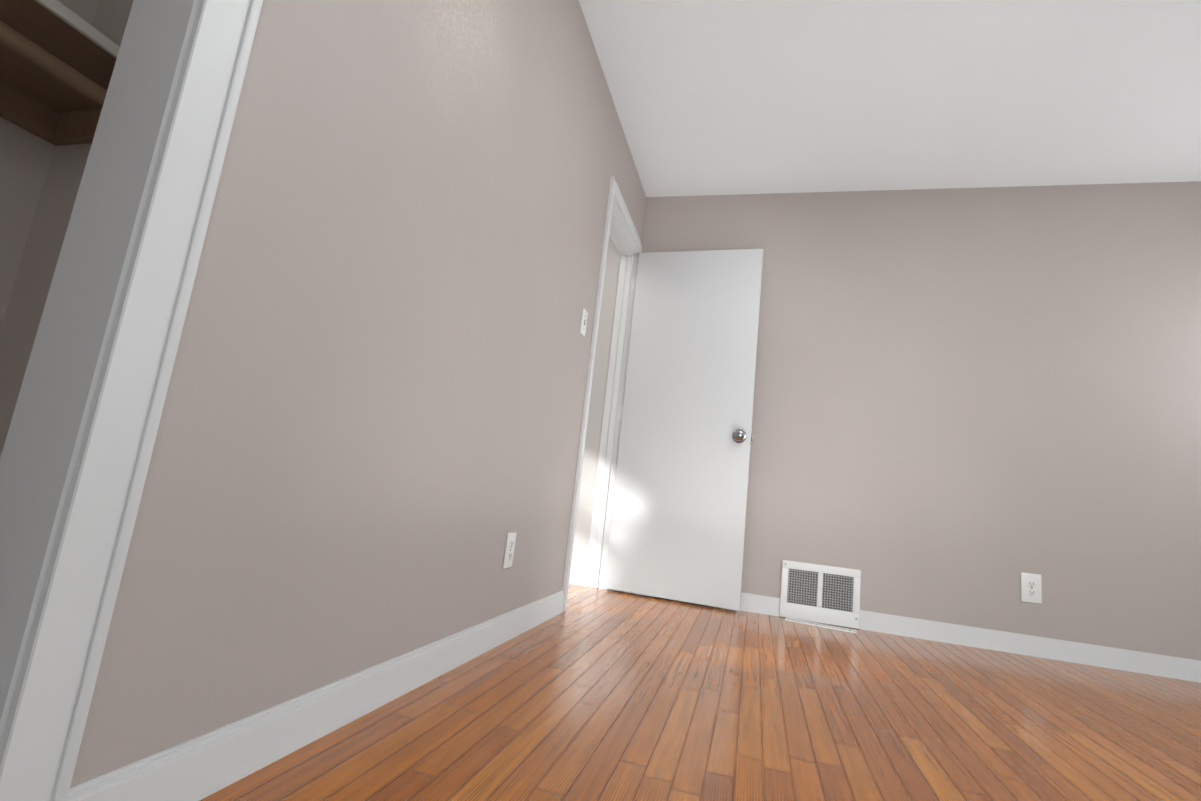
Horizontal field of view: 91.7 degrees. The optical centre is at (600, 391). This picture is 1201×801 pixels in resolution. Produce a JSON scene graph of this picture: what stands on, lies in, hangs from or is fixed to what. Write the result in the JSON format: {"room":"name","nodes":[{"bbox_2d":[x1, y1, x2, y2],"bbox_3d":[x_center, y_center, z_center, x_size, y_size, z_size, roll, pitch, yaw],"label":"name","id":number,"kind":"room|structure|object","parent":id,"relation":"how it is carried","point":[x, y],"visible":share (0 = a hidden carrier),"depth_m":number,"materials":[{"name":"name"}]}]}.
{"room":"empty bedroom","nodes":[
{"label":"empty bedroom","id":0,"kind":"room"},
{"bbox_2d":[0,0,99,327],"bbox_3d":[-1.414,-0.771,0.581,0.120,2.440,1.700,4,-10,15],"label":"wall","id":1,"kind":"structure","parent":0,"point":[25,158],"depth_m":1.20,"materials":[{"name":"beige paint"}]},
{"bbox_2d":[0,0,119,145],"bbox_3d":[-1.203,-0.716,0.461,0.354,0.094,1.598,4,-10,15],"label":"closet shelf","id":2,"kind":"object","parent":1,"relation":"attached to","point":[57,61],"visible":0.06,"depth_m":1.07,"materials":[{"name":"brown wood"}]},
{"bbox_2d":[0,0,132,457],"bbox_3d":[-0.875,-0.591,1.245,0.585,2.440,0.100,4,-10,15],"label":"wall","id":3,"kind":"structure","parent":0,"point":[31,286],"depth_m":1.20,"materials":[{"name":"beige paint"}]},
{"bbox_2d":[70,0,645,787],"bbox_3d":[-0.423,-0.481,1.578,0.120,2.440,4.200,4,-10,15],"label":"wall","id":4,"kind":"structure","parent":0,"point":[366,448],"depth_m":1.21,"materials":[{"name":"beige paint"}]},
{"bbox_2d":[0,0,262,800],"bbox_3d":[-0.767,-0.580,0.280,0.138,2.103,1.294,4,-10,15],"label":"trim","id":5,"kind":"structure","parent":4,"relation":"attached to","point":[76,455],"depth_m":0.75,"materials":[{"name":"white wood"}]},
{"bbox_2d":[67,590,563,800],"bbox_3d":[-0.592,0.590,0.963,0.013,0.092,3.374,4,-10,15],"label":"baseboard","id":6,"kind":"structure","parent":4,"relation":"attached to","point":[199,768],"depth_m":1.05,"materials":[{"name":"white wood"}]},
{"bbox_2d":[503,532,515,568],"bbox_3d":[-0.308,0.540,1.983,0.008,0.118,0.072,4,-10,15],"label":"outlet","id":7,"kind":"object","parent":4,"relation":"attached to","point":[509,550],"visible":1,"depth_m":1.97,"materials":[{"name":"white plastic"}]},
{"bbox_2d":[580,308,587,336],"bbox_3d":[-0.069,-0.312,2.633,0.018,0.118,0.072,4,-10,15],"label":"light switch","id":8,"kind":"object","parent":4,"relation":"attached to","point":[583,322],"visible":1,"depth_m":2.62,"materials":[{"name":"white plastic"}]},
{"bbox_2d":[562,176,642,611],"bbox_3d":[-0.018,0.021,3.146,0.151,2.095,0.826,4,-10,15],"label":"door frame","id":9,"kind":"structure","parent":4,"relation":"attached to","point":[620,230],"depth_m":3.43,"materials":[{"name":"white wood"}]},
{"bbox_2d":[604,249,762,610],"bbox_3d":[0.483,0.137,3.327,0.763,2.018,0.160,4,-10,15],"label":"door","id":10,"kind":"structure","parent":9,"relation":"attached to","point":[678,522],"depth_m":3.32,"materials":[{"name":"white wood"}]},
{"bbox_2d":[200,584,1200,800],"bbox_3d":[0.553,0.832,1.046,5.040,0.100,4.440,4,-10,15],"label":"floor","id":11,"kind":"structure","parent":0,"point":[593,694],"depth_m":1.49,"materials":[{"name":"brown wood"}]},
{"bbox_2d":[785,617,856,632],"bbox_3d":[1.106,1.177,2.933,0.335,0.007,0.062,2,-11,24],"label":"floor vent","id":12,"kind":"object","parent":11,"relation":"on","point":[821,625],"visible":1,"depth_m":2.93,"materials":[{"name":"white metal"}]},
{"bbox_2d":[571,181,1200,660],"bbox_3d":[1.233,0.016,3.316,5.040,2.440,0.120,4,-10,15],"label":"wall","id":13,"kind":"structure","parent":0,"point":[969,405],"depth_m":3.05,"materials":[{"name":"beige paint"}]},
{"bbox_2d":[569,567,585,585],"bbox_3d":[-0.635,1.043,3.524,1.140,0.092,0.013,4,-10,15],"label":"baseboard","id":14,"kind":"structure","parent":13,"relation":"attached to","point":[577,576],"depth_m":3.37,"materials":[{"name":"white wood"}]},
{"bbox_2d":[779,560,860,628],"bbox_3d":[1.145,1.054,3.042,0.388,0.291,0.032,4,-10,15],"label":"air vent","id":15,"kind":"object","parent":13,"relation":"in","point":[824,594],"visible":1,"depth_m":3.04,"materials":[{"name":"white metal"}]},
{"bbox_2d":[605,588,1200,682],"bbox_3d":[1.713,1.191,2.874,3.500,0.092,0.013,4,-10,15],"label":"baseboard","id":16,"kind":"structure","parent":13,"relation":"attached to","point":[1109,657],"depth_m":2.79,"materials":[{"name":"white wood"}]},
{"bbox_2d":[1021,572,1041,603],"bbox_3d":[2.091,0.953,2.826,0.086,0.136,0.008,4,-10,15],"label":"outlet","id":17,"kind":"object","parent":13,"relation":"attached to","point":[1031,588],"visible":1,"depth_m":2.82,"materials":[{"name":"white plastic"}]},
{"bbox_2d":[579,0,1200,196],"bbox_3d":[0.833,-1.653,1.490,5.040,0.100,4.440,4,-10,15],"label":"ceiling","id":18,"kind":"structure","parent":0,"point":[724,97],"depth_m":2.61,"materials":[{"name":"white paint"}]}
]}

